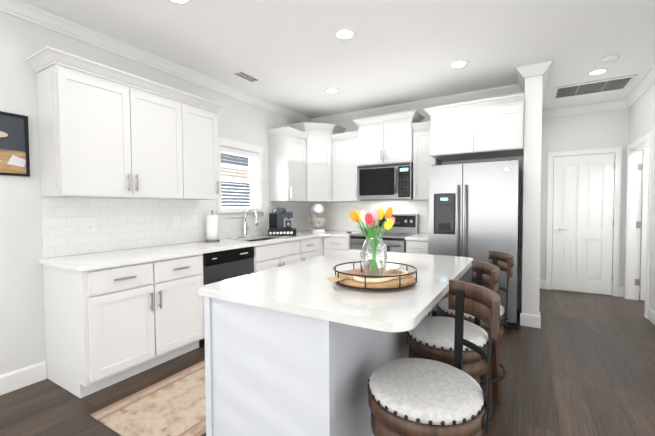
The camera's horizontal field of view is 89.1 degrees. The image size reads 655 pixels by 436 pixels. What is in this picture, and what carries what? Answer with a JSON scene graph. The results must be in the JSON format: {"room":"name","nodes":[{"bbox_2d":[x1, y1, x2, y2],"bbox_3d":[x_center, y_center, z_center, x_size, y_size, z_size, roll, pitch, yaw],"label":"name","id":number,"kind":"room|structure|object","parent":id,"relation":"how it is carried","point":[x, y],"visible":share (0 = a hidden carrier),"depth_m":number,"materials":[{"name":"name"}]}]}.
{"room":"kitchen","nodes":[
{"label":"kitchen","id":0,"kind":"room"},
{"bbox_2d":[0,11,299,374],"bbox_3d":[-2.597,-0.130,1.873,0.150,2.740,9.080,1,2,31],"label":"wall","id":1,"kind":"structure","parent":0,"point":[22,329],"depth_m":2.43,"materials":[{"name":"white paint"}]},
{"bbox_2d":[0,111,29,176],"bbox_3d":[-2.326,-0.508,2.149,0.021,0.435,0.615,1,2,31],"label":"picture frame","id":2,"kind":"object","parent":1,"relation":"attached to","point":[14,146],"visible":1,"depth_m":2.35,"materials":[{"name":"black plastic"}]},
{"bbox_2d":[0,361,46,394],"bbox_3d":[-3.450,1.227,0.312,0.014,0.135,5.146,1,2,31],"label":"baseboard","id":3,"kind":"structure","parent":1,"relation":"attached to","point":[21,378],"depth_m":2.40,"materials":[{"name":"white wood"}]},
{"bbox_2d":[33,50,192,199],"bbox_3d":[-1.738,-0.665,2.821,0.335,0.988,1.028,1,2,31],"label":"upper cabinet","id":4,"kind":"object","parent":1,"relation":"attached to","point":[105,131],"depth_m":2.57,"materials":[{"name":"white wood"}]},
{"bbox_2d":[0,0,311,122],"bbox_3d":[-2.504,-1.450,1.771,0.085,0.095,8.780,1,2,31],"label":"crown molding","id":5,"kind":"structure","parent":1,"relation":"attached to","point":[29,12],"depth_m":2.96,"materials":[{"name":"white wood"}]},
{"bbox_2d":[41,197,312,257],"bbox_3d":[-1.207,0.018,4.048,0.009,0.459,3.629,1,2,31],"label":"backsplash","id":6,"kind":"structure","parent":1,"relation":"attached to","point":[122,224],"depth_m":3.07,"materials":[{"name":"tile"}]},
{"bbox_2d":[85,218,95,231],"bbox_3d":[-1.966,0.058,2.761,0.007,0.116,0.072,1,2,31],"label":"outlet","id":7,"kind":"object","parent":6,"relation":"attached to","point":[90,225],"depth_m":2.76,"materials":[{"name":"white plastic"}]},
{"bbox_2d":[173,216,179,226],"bbox_3d":[-1.561,0.034,3.439,0.007,0.116,0.072,1,2,31],"label":"outlet","id":8,"kind":"object","parent":6,"relation":"attached to","point":[176,219],"depth_m":3.44,"materials":[{"name":"white plastic"}]},
{"bbox_2d":[192,215,197,225],"bbox_3d":[-1.443,0.027,3.633,0.013,0.116,0.072,1,2,31],"label":"outlet","id":9,"kind":"object","parent":6,"relation":"attached to","point":[194,217],"depth_m":3.63,"materials":[{"name":"white plastic"}]},
{"bbox_2d":[189,94,220,199],"bbox_3d":[-1.412,-0.684,3.369,0.335,0.988,0.484,1,2,31],"label":"upper cabinet","id":10,"kind":"object","parent":1,"relation":"attached to","point":[203,123],"depth_m":3.34,"materials":[{"name":"white wood"}]},
{"bbox_2d":[216,137,265,217],"bbox_3d":[-1.144,-0.484,4.250,0.198,0.950,0.820,1,2,31],"label":"window","id":11,"kind":"structure","parent":1,"relation":"in","point":[257,195],"depth_m":4.35,"materials":[{"name":"white"}]},
{"bbox_2d":[221,146,257,208],"bbox_3d":[-1.132,-0.486,4.242,0.061,0.749,0.642,1,2,31],"label":"window blinds","id":12,"kind":"object","parent":11,"relation":"attached to","point":[226,150],"visible":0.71,"depth_m":4.21,"materials":[{"name":"white plastic"}]},
{"bbox_2d":[265,126,308,201],"bbox_3d":[-0.565,-0.732,4.744,0.381,0.988,0.510,1,2,31],"label":"upper cabinet","id":13,"kind":"object","parent":1,"relation":"attached to","point":[287,163],"visible":0.98,"depth_m":4.62,"materials":[{"name":"white wood"}]},
{"bbox_2d":[0,288,654,435],"bbox_3d":[0.235,1.295,1.234,5.800,0.100,10.800,1,2,31],"label":"floor","id":14,"kind":"structure","parent":0,"point":[579,364],"depth_m":2.40,"materials":[{"name":"wood"}]},
{"bbox_2d":[43,254,204,397],"bbox_3d":[-1.607,0.767,2.755,0.662,0.879,0.955,1,2,31],"label":"base cabinet","id":15,"kind":"object","parent":14,"relation":"on","point":[106,327],"visible":1,"depth_m":2.43,"materials":[{"name":"white wood"}]},
{"bbox_2d":[90,360,205,435],"bbox_3d":[-0.528,1.192,2.910,0.750,0.008,2.420,1,2,31],"label":"rug","id":16,"kind":"object","parent":14,"relation":"on","point":[174,405],"visible":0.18,"depth_m":2.10,"materials":[{"name":"beige fabric"}]},
{"bbox_2d":[199,246,253,346],"bbox_3d":[-1.202,0.747,3.443,0.612,0.872,0.627,1,2,31],"label":"dishwasher","id":17,"kind":"object","parent":14,"relation":"on","point":[218,266],"visible":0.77,"depth_m":3.22,"materials":[{"name":"grey metal"}]},
{"bbox_2d":[260,237,315,270],"bbox_3d":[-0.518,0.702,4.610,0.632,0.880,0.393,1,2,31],"label":"base cabinet","id":18,"kind":"object","parent":14,"relation":"on","point":[271,256],"depth_m":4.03,"materials":[{"name":"white wood"}]},
{"bbox_2d":[39,230,427,270],"bbox_3d":[-0.303,0.278,3.502,2.126,0.034,3.653,1,2,31],"label":"countertop","id":19,"kind":"structure","parent":18,"relation":"on","point":[90,261],"depth_m":2.90,"materials":[{"name":"stone"}]},
{"bbox_2d":[205,210,219,241],"bbox_3d":[-1.277,0.087,3.691,0.156,0.345,0.156,1,2,31],"label":"paper towel","id":20,"kind":"object","parent":19,"relation":"on","point":[212,226],"visible":1,"depth_m":3.64,"materials":[{"name":"white paper"}]},
{"bbox_2d":[243,208,257,236],"bbox_3d":[-0.962,0.060,4.174,0.215,0.364,0.094,1,2,31],"label":"faucet","id":21,"kind":"object","parent":19,"relation":"on","point":[246,227],"visible":1,"depth_m":4.18,"materials":[{"name":"silver metal"}]},
{"bbox_2d":[246,238,275,241],"bbox_3d":[-0.815,0.376,4.072,0.412,0.189,0.732,1,2,31],"label":"sink","id":22,"kind":"object","parent":19,"relation":"in","point":[260,239],"visible":0.02,"depth_m":4.36,"materials":[{"name":"silver metal"}]},
{"bbox_2d":[268,208,295,235],"bbox_3d":[-0.611,0.044,4.494,0.370,0.372,0.313,-1,2,-7],"label":"coffee maker","id":23,"kind":"object","parent":19,"relation":"on","point":[277,216],"visible":1,"depth_m":4.39,"materials":[{"name":"black plastic"}]},
{"bbox_2d":[305,204,327,232],"bbox_3d":[-0.161,-0.003,5.019,0.302,0.428,0.293,1,2,31],"label":"stand mixer","id":24,"kind":"object","parent":19,"relation":"on","point":[317,221],"visible":1,"depth_m":4.89,"materials":[{"name":"white plastic"}]},
{"bbox_2d":[204,296,431,435],"bbox_3d":[0.200,0.780,2.020,0.917,0.879,1.557,1,2,31],"label":"kitchen island","id":25,"kind":"object","parent":14,"relation":"on","point":[269,372],"visible":0.48,"depth_m":1.41,"materials":[{"name":"white wood"}]},
{"bbox_2d":[198,249,472,331],"bbox_3d":[0.228,0.323,1.991,1.010,0.034,1.610,1,2,31],"label":"island countertop","id":26,"kind":"structure","parent":25,"relation":"on","point":[307,288],"depth_m":1.48,"materials":[{"name":"stone"}]},
{"bbox_2d":[327,252,416,289],"bbox_3d":[0.222,0.252,1.619,0.407,0.130,0.437,1,2,31],"label":"decorative tray","id":27,"kind":"object","parent":26,"relation":"on","point":[392,278],"visible":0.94,"depth_m":1.51,"materials":[{"name":"brown wood"}]},
{"bbox_2d":[349,207,394,275],"bbox_3d":[0.228,0.114,1.625,0.229,0.335,0.231,1,2,31],"label":"vase","id":28,"kind":"object","parent":27,"relation":"on","point":[371,220],"visible":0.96,"depth_m":1.60,"materials":[{"name":"clear glass"}]},
{"bbox_2d":[316,236,327,257],"bbox_3d":[-0.356,0.695,4.818,0.697,0.880,0.254,1,2,31],"label":"base cabinet","id":29,"kind":"object","parent":14,"relation":"on","point":[322,241],"depth_m":4.72,"materials":[{"name":"white wood"}]},
{"bbox_2d":[328,236,350,254],"bbox_3d":[0.276,0.687,4.932,0.443,0.880,0.632,1,2,31],"label":"base cabinet","id":30,"kind":"object","parent":14,"relation":"on","point":[335,244],"depth_m":4.63,"materials":[{"name":"white wood"}]},
{"bbox_2d":[349,213,418,252],"bbox_3d":[0.770,0.541,4.565,0.769,1.190,0.694,1,2,31],"label":"range","id":31,"kind":"object","parent":14,"relation":"on","point":[399,231],"visible":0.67,"depth_m":4.50,"materials":[{"name":"silver metal"}]},
{"bbox_2d":[406,240,427,253],"bbox_3d":[1.250,0.701,4.332,0.288,0.879,0.662,1,2,31],"label":"base cabinet","id":32,"kind":"object","parent":14,"relation":"on","point":[417,246],"visible":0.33,"depth_m":4.06,"materials":[{"name":"white wood"}]},
{"bbox_2d":[367,279,500,435],"bbox_3d":[0.397,0.761,1.304,0.490,0.963,0.486,1,2,31],"label":"stool","id":33,"kind":"object","parent":14,"relation":"on","point":[416,397],"visible":1,"depth_m":1.21,"materials":[{"name":"brown wood"}]},
{"bbox_2d":[406,261,499,435],"bbox_3d":[0.681,0.742,1.856,0.490,0.963,0.466,1,2,31],"label":"stool","id":34,"kind":"object","parent":14,"relation":"on","point":[431,337],"visible":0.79,"depth_m":1.73,"materials":[{"name":"brown wood"}]},
{"bbox_2d":[428,159,518,329],"bbox_3d":[1.727,0.268,3.913,0.895,1.765,0.812,1,2,31],"label":"refrigerator","id":35,"kind":"object","parent":14,"relation":"on","point":[473,210],"visible":0.58,"depth_m":3.57,"materials":[{"name":"grey metal"}]},
{"bbox_2d":[437,250,513,404],"bbox_3d":[1.010,0.726,2.314,0.490,0.963,0.470,1,2,31],"label":"stool","id":36,"kind":"object","parent":14,"relation":"on","point":[503,261],"visible":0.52,"depth_m":2.18,"materials":[{"name":"brown wood"}]},
{"bbox_2d":[520,305,522,325],"bbox_3d":[2.169,1.087,3.728,0.014,0.135,0.327,1,2,31],"label":"baseboard","id":37,"kind":"structure","parent":14,"relation":"on","point":[521,314],"depth_m":3.59,"materials":[{"name":"white wood"}]},
{"bbox_2d":[522,75,542,314],"bbox_3d":[2.204,-0.162,3.590,0.159,2.640,0.172,1,2,31],"label":"column","id":38,"kind":"structure","parent":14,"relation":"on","point":[532,191],"depth_m":3.51,"materials":[{"name":"white paint"}]},
{"bbox_2d":[23,0,654,118],"bbox_3d":[0.219,-1.544,1.144,5.800,0.100,10.800,1,2,31],"label":"ceiling","id":39,"kind":"structure","parent":0,"point":[297,56],"depth_m":2.94,"materials":[{"name":"white paint"}]},
{"bbox_2d":[168,0,191,4],"bbox_3d":[-1.032,-1.517,2.279,0.195,0.010,0.195,-1,2,-14],"label":"recessed light","id":40,"kind":"object","parent":39,"relation":"in","point":[180,2],"depth_m":2.33,"materials":[{"name":"white plastic"}]},
{"bbox_2d":[231,70,261,82],"bbox_3d":[-0.892,-1.565,3.694,0.150,0.006,0.320,1,2,31],"label":"ceiling vent","id":41,"kind":"object","parent":39,"relation":"in","point":[246,76],"visible":1,"depth_m":3.67,"materials":[{"name":"white plastic"}]},
{"bbox_2d":[324,87,339,92],"bbox_3d":[0.054,-1.582,4.135,0.195,0.010,0.195,-1,2,-14],"label":"recessed light","id":42,"kind":"object","parent":39,"relation":"in","point":[328,90],"depth_m":4.12,"materials":[{"name":"white plastic"}]},
{"bbox_2d":[333,28,355,39],"bbox_3d":[0.144,-1.540,2.792,0.195,0.010,0.195,-1,2,-14],"label":"recessed light","id":43,"kind":"object","parent":39,"relation":"in","point":[344,33],"depth_m":2.77,"materials":[{"name":"white plastic"}]},
{"bbox_2d":[449,60,468,67],"bbox_3d":[1.338,-1.566,3.390,0.195,0.010,0.195,-1,2,-14],"label":"recessed light","id":44,"kind":"object","parent":39,"relation":"in","point":[458,63],"depth_m":3.37,"materials":[{"name":"white plastic"}]},
{"bbox_2d":[552,74,637,99],"bbox_3d":[3.237,-1.596,4.095,0.760,0.016,0.500,1,2,31],"label":"ceiling vent","id":45,"kind":"object","parent":39,"relation":"in","point":[604,85],"visible":1,"depth_m":4.07,"materials":[{"name":"grey metal"}]},
{"bbox_2d":[586,68,608,75],"bbox_3d":[2.929,-1.582,3.606,0.195,0.010,0.195,-1,2,-14],"label":"recessed light","id":46,"kind":"object","parent":39,"relation":"in","point":[601,70],"depth_m":3.59,"materials":[{"name":"white plastic"}]},
{"bbox_2d":[601,55,618,63],"bbox_3d":[2.781,-1.557,3.273,0.136,0.036,0.136,1,2,31],"label":"smoke detector","id":47,"kind":"object","parent":39,"relation":"attached to","point":[609,59],"visible":1,"depth_m":3.24,"materials":[{"name":"white plastic"}]},
{"bbox_2d":[327,93,524,310],"bbox_3d":[1.144,-0.245,4.838,3.235,2.740,0.150,1,2,31],"label":"wall","id":48,"kind":"structure","parent":0,"point":[350,125],"depth_m":4.08,"materials":[{"name":"white paint"}]},
{"bbox_2d":[285,122,345,201],"bbox_3d":[-0.169,-0.824,5.119,0.676,1.143,0.674,1,2,31],"label":"upper cabinet","id":49,"kind":"object","parent":48,"relation":"attached to","point":[318,140],"visible":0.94,"depth_m":4.93,"materials":[{"name":"white wood"}]},
{"bbox_2d":[331,131,367,201],"bbox_3d":[0.332,-0.745,4.993,0.444,0.988,0.381,1,2,31],"label":"upper cabinet","id":50,"kind":"object","parent":48,"relation":"attached to","point":[344,163],"visible":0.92,"depth_m":4.88,"materials":[{"name":"white wood"}]},
{"bbox_2d":[313,200,428,233],"bbox_3d":[0.642,-0.024,5.052,2.097,0.459,0.009,1,2,31],"label":"backsplash","id":51,"kind":"structure","parent":48,"relation":"attached to","point":[337,214],"depth_m":5.13,"materials":[{"name":"tile"}]},
{"bbox_2d":[352,110,423,165],"bbox_3d":[0.845,-1.063,4.656,0.905,0.646,0.416,1,2,31],"label":"upper cabinet","id":52,"kind":"object","parent":48,"relation":"attached to","point":[386,139],"visible":0.96,"depth_m":4.49,"materials":[{"name":"white wood"}]},
{"bbox_2d":[357,162,412,199],"bbox_3d":[0.839,-0.498,4.658,0.769,0.476,0.451,1,2,31],"label":"microwave","id":53,"kind":"object","parent":52,"relation":"attached to","point":[391,181],"visible":0.98,"depth_m":4.49,"materials":[{"name":"grey metal"}]},
{"bbox_2d":[312,85,524,122],"bbox_3d":[1.052,-1.563,4.709,2.998,0.095,0.085,1,2,31],"label":"crown molding","id":54,"kind":"structure","parent":48,"relation":"attached to","point":[506,90],"depth_m":4.55,"materials":[{"name":"white wood"}]},
{"bbox_2d":[412,121,440,199],"bbox_3d":[1.316,-0.732,4.407,0.294,0.988,0.381,1,2,31],"label":"upper cabinet","id":55,"kind":"object","parent":48,"relation":"attached to","point":[423,160],"visible":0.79,"depth_m":4.30,"materials":[{"name":"white wood"}]},
{"bbox_2d":[424,93,523,161],"bbox_3d":[1.751,-1.020,3.971,1.021,0.556,0.666,1,2,31],"label":"upper cabinet","id":56,"kind":"object","parent":48,"relation":"attached to","point":[484,128],"visible":1,"depth_m":3.70,"materials":[{"name":"white wood"}]},
{"bbox_2d":[512,65,527,91],"bbox_3d":[2.136,-1.537,3.683,0.085,0.095,0.517,1,2,31],"label":"crown molding","id":57,"kind":"structure","parent":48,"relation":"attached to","point":[522,71],"depth_m":3.62,"materials":[{"name":"white wood"}]},
{"bbox_2d":[533,311,540,327],"bbox_3d":[2.742,1.063,4.379,0.060,0.135,2.033,1,2,31],"label":"baseboard","id":58,"kind":"structure","parent":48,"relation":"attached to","point":[536,318],"depth_m":3.51,"materials":[{"name":"white wood"}]},
{"bbox_2d":[536,60,552,117],"bbox_3d":[2.735,-1.558,4.249,0.122,0.095,2.103,1,2,31],"label":"crown molding","id":59,"kind":"structure","parent":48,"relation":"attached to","point":[543,68],"depth_m":3.50,"materials":[{"name":"white wood"}]},
{"bbox_2d":[540,108,642,294],"bbox_3d":[3.766,-0.265,4.992,1.380,2.740,0.150,1,2,31],"label":"wall","id":60,"kind":"structure","parent":0,"point":[596,130],"depth_m":4.87,"materials":[{"name":"white paint"}]},
{"bbox_2d":[544,100,619,117],"bbox_3d":[3.690,-1.582,4.855,0.900,0.095,0.085,1,2,31],"label":"crown molding","id":61,"kind":"structure","parent":60,"relation":"attached to","point":[612,105],"depth_m":4.83,"materials":[{"name":"white wood"}]},
{"bbox_2d":[552,153,614,294],"bbox_3d":[3.739,0.088,4.883,0.714,2.018,0.079,1,2,31],"label":"hall door","id":62,"kind":"structure","parent":60,"relation":"in","point":[583,220],"depth_m":4.89,"materials":[{"name":"white wood"}]},
{"bbox_2d":[546,147,621,296],"bbox_3d":[3.752,0.056,4.907,0.858,2.104,0.029,1,2,31],"label":"door frame","id":63,"kind":"structure","parent":60,"relation":"attached to","point":[617,150],"depth_m":4.74,"materials":[{"name":"white wood"}]},
{"bbox_2d":[629,84,654,310],"bbox_3d":[1.616,-0.102,0.219,0.120,2.740,10.556,1,2,31],"label":"wall","id":64,"kind":"structure","parent":0,"point":[642,116],"depth_m":3.83,"materials":[{"name":"white paint"}]},
{"bbox_2d":[620,66,654,108],"bbox_3d":[1.521,-1.424,0.229,0.085,0.095,10.256,1,2,31],"label":"crown molding","id":65,"kind":"structure","parent":64,"relation":"attached to","point":[648,81],"depth_m":4.04,"materials":[{"name":"white wood"}]},
{"bbox_2d":[624,131,653,318],"bbox_3d":[3.947,0.075,4.155,0.144,2.112,1.014,1,2,31],"label":"door frame","id":66,"kind":"structure","parent":64,"relation":"attached to","point":[633,218],"depth_m":4.51,"materials":[{"name":"white wood"}]},
{"bbox_2d":[640,149,648,299],"bbox_3d":[4.579,0.103,4.259,0.825,2.018,0.034,1,2,31],"label":"open door","id":67,"kind":"structure","parent":64,"relation":"in","point":[644,224],"depth_m":4.45,"materials":[{"name":"white wood"}]},
{"bbox_2d":[648,307,654,324],"bbox_3d":[1.290,1.216,-0.167,0.014,0.135,9.180,1,2,31],"label":"baseboard","id":68,"kind":"structure","parent":64,"relation":"attached to","point":[651,313],"depth_m":3.66,"materials":[{"name":"white wood"}]},
{"bbox_2d":[639,147,648,293],"bbox_3d":[4.896,-0.260,4.631,0.990,2.740,0.100,1,2,31],"label":"wall","id":69,"kind":"structure","parent":0,"point":[641,212],"depth_m":4.79,"materials":[{"name":"white paint"}]},
{"label":"outside","id":70,"kind":"structure","parent":0,"visible":0},
{"bbox_2d":[221,153,250,206],"bbox_3d":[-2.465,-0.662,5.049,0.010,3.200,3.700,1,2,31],"label":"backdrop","id":71,"kind":"structure","parent":70,"point":[244,164],"depth_m":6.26,"materials":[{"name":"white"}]}
]}

